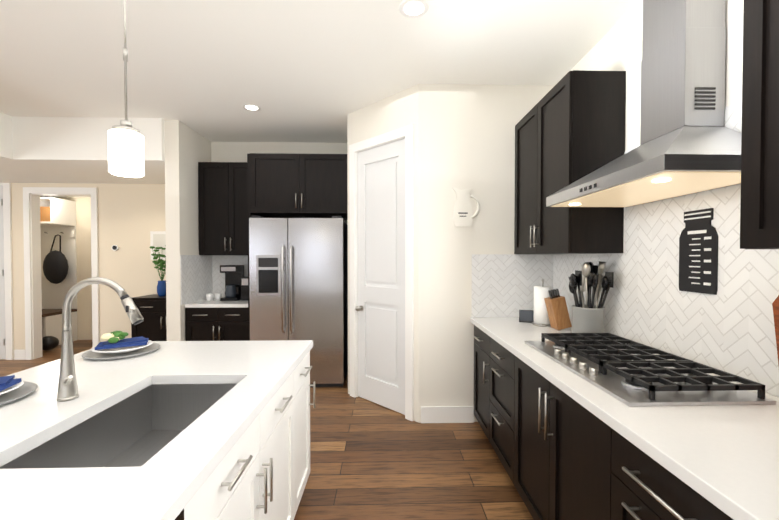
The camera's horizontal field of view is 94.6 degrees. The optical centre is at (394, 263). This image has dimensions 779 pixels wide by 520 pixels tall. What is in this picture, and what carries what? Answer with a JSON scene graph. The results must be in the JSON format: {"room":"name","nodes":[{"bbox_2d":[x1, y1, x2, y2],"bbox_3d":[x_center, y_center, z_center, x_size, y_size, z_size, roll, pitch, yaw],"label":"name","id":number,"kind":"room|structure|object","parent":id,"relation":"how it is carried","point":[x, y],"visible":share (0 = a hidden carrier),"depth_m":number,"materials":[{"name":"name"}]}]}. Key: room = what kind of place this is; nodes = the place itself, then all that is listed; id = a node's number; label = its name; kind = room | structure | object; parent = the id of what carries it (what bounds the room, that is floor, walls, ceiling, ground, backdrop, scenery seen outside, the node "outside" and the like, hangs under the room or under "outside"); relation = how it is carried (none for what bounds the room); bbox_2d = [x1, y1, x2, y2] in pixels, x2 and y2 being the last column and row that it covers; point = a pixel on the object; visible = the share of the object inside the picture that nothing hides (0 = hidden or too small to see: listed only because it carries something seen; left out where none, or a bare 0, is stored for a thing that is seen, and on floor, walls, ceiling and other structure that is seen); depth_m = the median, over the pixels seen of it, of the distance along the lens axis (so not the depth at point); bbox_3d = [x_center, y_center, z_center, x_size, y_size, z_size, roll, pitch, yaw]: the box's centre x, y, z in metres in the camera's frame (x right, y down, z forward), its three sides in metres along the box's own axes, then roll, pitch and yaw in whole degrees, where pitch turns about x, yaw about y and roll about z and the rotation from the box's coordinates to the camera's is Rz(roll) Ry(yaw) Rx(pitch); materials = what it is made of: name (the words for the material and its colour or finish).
{"room":"kitchen","nodes":[
{"label":"kitchen","id":0,"kind":"room"},
{"bbox_2d":[54,197,91,339],"bbox_3d":[-5.348,0.099,6.279,2.500,2.470,0.100,0,1,-2],"label":"wall","id":1,"kind":"structure","parent":0,"point":[84,268],"depth_m":6.22,"materials":[{"name":"beige paint"}]},
{"bbox_2d":[0,112,164,196],"bbox_3d":[-4.913,-1.297,2.266,4.950,0.450,11.000,0,1,-2],"label":"ceiling","id":2,"kind":"structure","parent":0,"point":[53,149],"depth_m":3.82,"materials":[{"name":"paint"}]},
{"bbox_2d":[0,183,165,359],"bbox_3d":[-4.990,0.118,5.098,4.950,2.470,0.120,0,1,-2],"label":"wall","id":3,"kind":"structure","parent":0,"point":[131,217],"depth_m":5.06,"materials":[{"name":"beige paint"}]},
{"bbox_2d":[0,185,5,358],"bbox_3d":[-5.813,0.130,5.002,0.752,2.424,0.024,0,1,-2],"label":"hall door","id":4,"kind":"structure","parent":3,"relation":"in","point":[2,327],"depth_m":5.01,"materials":[{"name":"white wood"}]},
{"bbox_2d":[0,183,99,359],"bbox_3d":[-5.225,0.088,5.083,2.120,2.530,0.147,0,1,-2],"label":"trim","id":5,"kind":"structure","parent":3,"relation":"attached to","point":[32,271],"depth_m":5.03,"materials":[{"name":"white wood"}]},
{"bbox_2d":[112,245,118,250],"bbox_3d":[-3.924,-0.216,5.049,0.084,0.083,0.022,0,1,-2],"label":"thermostat","id":6,"kind":"object","parent":3,"relation":"attached to","point":[115,247],"visible":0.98,"depth_m":5.04,"materials":[{"name":"grey plastic"}]},
{"bbox_2d":[150,231,165,259],"bbox_3d":[-3.094,-0.247,5.067,0.660,0.400,0.030,0,1,-2],"label":"picture frame","id":7,"kind":"object","parent":3,"relation":"attached to","point":[157,238],"visible":0.36,"depth_m":5.05,"materials":[{"name":"white"}]},
{"bbox_2d":[164,120,210,340],"bbox_3d":[-2.425,-0.099,4.565,0.150,2.920,1.320,0,1,-2],"label":"wall","id":8,"kind":"structure","parent":0,"point":[187,149],"depth_m":3.92,"materials":[{"name":"white paint"}]},
{"bbox_2d":[180,255,212,304],"bbox_3d":[-2.338,0.178,4.282,0.008,0.545,0.720,0,1,-2],"label":"backsplash","id":9,"kind":"structure","parent":8,"relation":"attached to","point":[196,278],"depth_m":4.22,"materials":[{"name":"tile"}]},
{"bbox_2d":[0,340,533,519],"bbox_3d":[-2.839,1.427,2.367,9.100,0.060,11.000,0,1,-2],"label":"floor","id":10,"kind":"structure","parent":0,"point":[370,460],"depth_m":2.45,"materials":[{"name":"brown wood"}]},
{"bbox_2d":[42,336,58,349],"bbox_3d":[-5.296,1.225,5.498,0.260,0.216,0.230,0,1,-2],"label":"helmet","id":11,"kind":"object","parent":10,"relation":"on","point":[50,342],"visible":0.88,"depth_m":5.44,"materials":[{"name":"black plastic"}]},
{"bbox_2d":[42,309,77,344],"bbox_3d":[-5.982,1.068,5.897,0.990,0.545,0.640,0,1,-2],"label":"bench","id":12,"kind":"object","parent":10,"relation":"on","point":[51,322],"visible":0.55,"depth_m":5.87,"materials":[{"name":"brown wood"}]},
{"bbox_2d":[40,197,76,308],"bbox_3d":[-5.985,-0.134,5.980,0.990,1.854,0.445,0,1,-2],"label":"cubbies","id":13,"kind":"object","parent":12,"relation":"on","point":[57,215],"visible":0.54,"depth_m":6.18,"materials":[{"name":"wood"}]},
{"bbox_2d":[43,234,68,283],"bbox_3d":[-5.671,-0.067,6.017,0.399,0.838,0.176,0,1,-2],"label":"hanging bag","id":14,"kind":"object","parent":13,"relation":"hanging from","point":[55,266],"visible":1,"depth_m":5.97,"materials":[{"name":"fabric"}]},
{"bbox_2d":[131,294,166,340],"bbox_3d":[-2.952,0.900,4.840,0.880,0.915,0.523,0,1,-2],"label":"base cabinet","id":15,"kind":"object","parent":10,"relation":"on","point":[152,326],"visible":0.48,"depth_m":4.62,"materials":[{"name":"black wood"}]},
{"bbox_2d":[149,245,165,295],"bbox_3d":[-3.128,0.097,4.828,0.332,0.688,0.196,0,1,-2],"label":"potted plant","id":16,"kind":"object","parent":15,"relation":"on","point":[161,288],"visible":0.81,"depth_m":4.78,"materials":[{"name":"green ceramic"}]},
{"bbox_2d":[4,344,314,519],"bbox_3d":[-0.912,0.985,0.771,0.976,0.876,2.918,0,1,-2],"label":"kitchen island","id":17,"kind":"object","parent":10,"relation":"on","point":[264,475],"depth_m":1.42,"materials":[{"name":"white wood"}]},
{"bbox_2d":[0,340,311,519],"bbox_3d":[-1.075,0.565,0.759,1.213,0.116,2.956,0,1,-2],"label":"island countertop","id":18,"kind":"structure","parent":17,"relation":"on","point":[154,487],"depth_m":1.15,"materials":[{"name":"white stone"}]},
{"bbox_2d":[0,375,37,405],"bbox_3d":[-1.519,0.441,1.287,0.344,0.115,0.344,0,1,-2],"label":"place setting","id":19,"kind":"object","parent":18,"relation":"on","point":[12,389],"visible":1,"depth_m":1.34,"materials":[{"name":"grey ceramic"}]},
{"bbox_2d":[56,277,143,401],"bbox_3d":[-1.078,0.275,1.297,0.304,0.446,0.111,0,1,-2],"label":"faucet","id":20,"kind":"object","parent":18,"relation":"on","point":[67,387],"visible":0.98,"depth_m":1.31,"materials":[{"name":"silver metal"}]},
{"bbox_2d":[0,383,237,468],"bbox_3d":[-0.848,0.645,1.238,0.440,0.210,0.720,0,1,-2],"label":"sink","id":21,"kind":"object","parent":18,"relation":"in","point":[129,430],"depth_m":1.40,"materials":[{"name":"silver metal"}]},
{"bbox_2d":[82,331,160,359],"bbox_3d":[-1.478,0.427,1.958,0.344,0.120,0.344,0,1,-2],"label":"place setting","id":22,"kind":"object","parent":18,"relation":"on","point":[115,345],"visible":1,"depth_m":1.91,"materials":[{"name":"blue fabric"}]},
{"bbox_2d":[185,298,247,340],"bbox_3d":[-1.976,0.908,4.312,0.712,0.915,0.683,0,1,-2],"label":"base cabinet","id":23,"kind":"object","parent":10,"relation":"on","point":[215,320],"visible":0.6,"depth_m":4.01,"materials":[{"name":"black wood"}]},
{"bbox_2d":[206,293,221,300],"bbox_3d":[-2.173,0.407,4.330,0.078,0.085,0.180,1,1,35],"label":"mugs","id":24,"kind":"object","parent":23,"relation":"on","point":[209,296],"visible":1,"depth_m":4.30,"materials":[{"name":"white ceramic"}]},
{"bbox_2d":[220,265,247,300],"bbox_3d":[-1.900,0.236,4.389,0.350,0.424,0.232,0,1,-2],"label":"coffee maker","id":25,"kind":"object","parent":23,"relation":"on","point":[236,284],"visible":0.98,"depth_m":4.32,"materials":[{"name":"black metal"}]},
{"bbox_2d":[247,154,263,340],"bbox_3d":[-1.602,0.081,4.303,0.030,2.570,0.706,0,1,-2],"label":"panel","id":26,"kind":"object","parent":10,"relation":"on","point":[248,181],"visible":0.07,"depth_m":3.94,"materials":[{"name":"black wood"}]},
{"bbox_2d":[249,216,347,386],"bbox_3d":[-1.070,0.424,4.247,1.010,1.885,0.827,0,1,-2],"label":"fridge","id":27,"kind":"object","parent":10,"relation":"on","point":[298,278],"visible":0.94,"depth_m":3.90,"materials":[{"name":"grey metal"}]},
{"bbox_2d":[474,329,485,434],"bbox_3d":[1.034,0.951,2.859,0.710,0.876,0.530,0,1,-2],"label":"base cabinet","id":28,"kind":"object","parent":10,"relation":"on","point":[479,337],"depth_m":2.86,"materials":[{"name":"black wood"}]},
{"bbox_2d":[486,337,509,476],"bbox_3d":[1.048,0.960,2.349,0.710,0.876,0.490,0,1,-2],"label":"base cabinet","id":29,"kind":"object","parent":10,"relation":"on","point":[497,359],"depth_m":2.38,"materials":[{"name":"black wood"}]},
{"bbox_2d":[510,353,605,519],"bbox_3d":[1.067,0.971,1.659,0.710,0.876,0.890,0,1,-2],"label":"base cabinet","id":30,"kind":"object","parent":10,"relation":"on","point":[566,443],"depth_m":1.61,"materials":[{"name":"black wood"}]},
{"bbox_2d":[470,317,778,519],"bbox_3d":[1.077,0.523,1.023,0.725,0.040,4.192,0,1,-2],"label":"countertop","id":31,"kind":"structure","parent":30,"relation":"on","point":[727,455],"depth_m":1.07,"materials":[{"name":"white stone"}]},
{"bbox_2d":[519,310,533,322],"bbox_3d":[1.080,0.428,2.892,0.140,0.101,0.070,0,1,18],"label":"smart display","id":32,"kind":"object","parent":31,"relation":"on","point":[527,316],"visible":0.62,"depth_m":2.88,"materials":[{"name":"grey plastic"}]},
{"bbox_2d":[532,279,551,326],"bbox_3d":[1.141,0.297,2.758,0.150,0.354,0.150,0,1,-2],"label":"paper towel","id":33,"kind":"object","parent":31,"relation":"on","point":[541,317],"visible":0.81,"depth_m":2.71,"materials":[{"name":"white paper"}]},
{"bbox_2d":[544,289,571,329],"bbox_3d":[1.179,0.328,2.590,0.150,0.291,0.110,0,1,-2],"label":"knife block","id":34,"kind":"object","parent":31,"relation":"on","point":[557,310],"visible":0.98,"depth_m":2.54,"materials":[{"name":"brown wood"}]},
{"bbox_2d":[568,261,613,332],"bbox_3d":[1.257,0.234,2.343,0.229,0.495,0.287,0,1,-2],"label":"utensil crock","id":35,"kind":"object","parent":31,"relation":"on","point":[588,316],"visible":0.88,"depth_m":2.28,"materials":[{"name":"ceramic"}]},
{"bbox_2d":[525,333,775,405],"bbox_3d":[1.070,0.460,1.723,0.530,0.062,0.930,0,1,-2],"label":"cooktop","id":36,"kind":"object","parent":31,"relation":"in","point":[628,372],"visible":1,"depth_m":1.47,"materials":[{"name":"silver metal"}]},
{"bbox_2d":[772,295,778,364],"bbox_3d":[1.348,0.230,1.047,0.088,0.544,0.420,0,1,-2],"label":"cutting board","id":37,"kind":"object","parent":31,"relation":"on","point":[775,304],"visible":1,"depth_m":1.25,"materials":[{"name":"brown wood"}]},
{"bbox_2d":[602,429,729,519],"bbox_3d":[1.085,0.982,0.985,0.710,0.876,0.460,0,1,-2],"label":"base cabinet","id":38,"kind":"object","parent":10,"relation":"on","point":[633,487],"depth_m":1.06,"materials":[{"name":"black wood"}]},
{"bbox_2d":[211,142,347,224],"bbox_3d":[-1.434,-0.101,4.722,1.840,2.920,0.120,0,1,-2],"label":"wall","id":39,"kind":"structure","parent":0,"point":[230,151],"depth_m":4.63,"materials":[{"name":"white paint"}]},
{"bbox_2d":[198,162,247,254],"bbox_3d":[-1.980,-0.652,4.442,0.712,1.110,0.384,0,1,-2],"label":"upper cabinet","id":40,"kind":"object","parent":39,"relation":"attached to","point":[223,207],"visible":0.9,"depth_m":4.29,"materials":[{"name":"black wood"}]},
{"bbox_2d":[212,255,247,297],"bbox_3d":[-1.988,0.173,4.647,0.712,0.545,0.008,0,1,-2],"label":"backsplash","id":41,"kind":"structure","parent":39,"relation":"attached to","point":[218,277],"depth_m":4.64,"materials":[{"name":"tile"}]},
{"bbox_2d":[250,153,347,219],"bbox_3d":[-1.047,-0.879,4.274,1.075,0.650,0.764,0,1,-2],"label":"upper cabinet","id":42,"kind":"object","parent":39,"relation":"attached to","point":[282,185],"visible":0.98,"depth_m":3.94,"materials":[{"name":"black wood"}]},
{"bbox_2d":[0,0,639,142],"bbox_3d":[-2.839,-1.563,2.319,9.100,0.080,11.000,0,1,-2],"label":"ceiling","id":43,"kind":"structure","parent":0,"point":[311,71],"depth_m":2.63,"materials":[{"name":"paint"}]},
{"bbox_2d":[108,0,144,177],"bbox_3d":[-1.095,-0.934,1.462,0.130,1.146,0.130,0,1,-2],"label":"pendant light","id":44,"kind":"object","parent":43,"relation":"hanging from","point":[125,148],"visible":1,"depth_m":1.43,"materials":[{"name":"white glass"}]},
{"bbox_2d":[242,104,260,110],"bbox_3d":[-1.413,-1.540,3.559,0.176,0.004,0.176,0,1,-2],"label":"recessed light","id":45,"kind":"object","parent":43,"relation":"in","point":[251,107],"visible":1,"depth_m":3.55,"materials":[{"name":"white"}]},
{"bbox_2d":[399,0,428,17],"bbox_3d":[0.117,-1.518,2.141,0.176,0.004,0.176,0,1,-2],"label":"recessed light","id":46,"kind":"object","parent":43,"relation":"in","point":[413,8],"visible":1,"depth_m":2.14,"materials":[{"name":"white"}]},
{"bbox_2d":[347,84,418,422],"bbox_3d":[-0.097,-0.081,3.471,0.962,2.920,0.120,1,1,43],"label":"wall","id":47,"kind":"structure","parent":0,"point":[398,110],"depth_m":3.22,"materials":[{"name":"white paint"}]},
{"bbox_2d":[355,139,404,414],"bbox_3d":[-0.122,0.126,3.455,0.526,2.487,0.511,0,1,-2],"label":"pantry door","id":48,"kind":"structure","parent":47,"relation":"in","point":[380,308],"depth_m":3.44,"materials":[{"name":"white wood"}]},
{"bbox_2d":[349,124,413,420],"bbox_3d":[-0.104,0.087,3.466,0.850,2.585,0.142,1,1,43],"label":"door frame","id":49,"kind":"structure","parent":47,"relation":"attached to","point":[406,133],"depth_m":3.19,"materials":[{"name":"white wood"}]},
{"bbox_2d":[419,84,553,422],"bbox_3d":[0.800,-0.076,3.173,1.180,2.920,0.120,0,1,-2],"label":"wall","id":50,"kind":"structure","parent":0,"point":[466,136],"depth_m":3.10,"materials":[{"name":"white paint"}]},
{"bbox_2d":[421,406,473,422],"bbox_3d":[0.462,1.315,3.118,0.460,0.140,0.015,0,1,-2],"label":"baseboard","id":51,"kind":"structure","parent":50,"relation":"attached to","point":[447,414],"depth_m":3.11,"materials":[{"name":"white wood"}]},
{"bbox_2d":[452,186,479,226],"bbox_3d":[0.617,-0.487,3.093,0.241,0.345,0.022,0,1,-2],"label":"sign","id":52,"kind":"object","parent":50,"relation":"attached to","point":[463,216],"visible":1,"depth_m":3.09,"materials":[{"name":"beige ceramic"}]},
{"bbox_2d":[472,254,552,316],"bbox_3d":[1.027,0.197,3.120,0.712,0.545,0.008,0,1,-2],"label":"backsplash","id":53,"kind":"structure","parent":50,"relation":"attached to","point":[503,285],"depth_m":3.11,"materials":[{"name":"tile"}]},
{"bbox_2d":[570,0,777,396],"bbox_3d":[1.534,-0.027,0.107,0.120,2.920,6.290,0,1,-2],"label":"wall","id":54,"kind":"structure","parent":0,"point":[617,46],"depth_m":2.12,"materials":[{"name":"white paint"}]},
{"bbox_2d":[514,70,625,253],"bbox_3d":[1.208,-0.623,2.652,0.384,1.110,0.918,0,1,-2],"label":"upper cabinet","id":55,"kind":"object","parent":54,"relation":"attached to","point":[569,127],"visible":1,"depth_m":2.21,"materials":[{"name":"black wood"}]},
{"bbox_2d":[546,0,741,206],"bbox_3d":[1.173,-0.916,1.708,0.493,1.185,0.914,0,1,-2],"label":"range hood","id":56,"kind":"object","parent":54,"relation":"attached to","point":[690,143],"visible":1,"depth_m":1.54,"materials":[{"name":"silver metal"}]},
{"bbox_2d":[553,100,778,396],"bbox_3d":[1.447,-0.078,0.945,0.008,1.165,4.370,0,1,-2],"label":"backsplash","id":57,"kind":"structure","parent":54,"relation":"attached to","point":[729,327],"depth_m":1.71,"materials":[{"name":"tile"}]},
{"bbox_2d":[679,208,717,294],"bbox_3d":[1.418,-0.055,1.680,0.010,0.385,0.200,0,1,-2],"label":"sign","id":58,"kind":"object","parent":57,"relation":"attached to","point":[698,255],"visible":1,"depth_m":1.66,"materials":[{"name":"black metal"}]},
{"bbox_2d":[740,0,778,248],"bbox_3d":[1.281,-0.591,0.686,0.346,1.110,0.901,0,1,-2],"label":"upper cabinet","id":59,"kind":"object","parent":54,"relation":"attached to","point":[759,215],"visible":1,"depth_m":1.06,"materials":[{"name":"black wood"}]}
]}

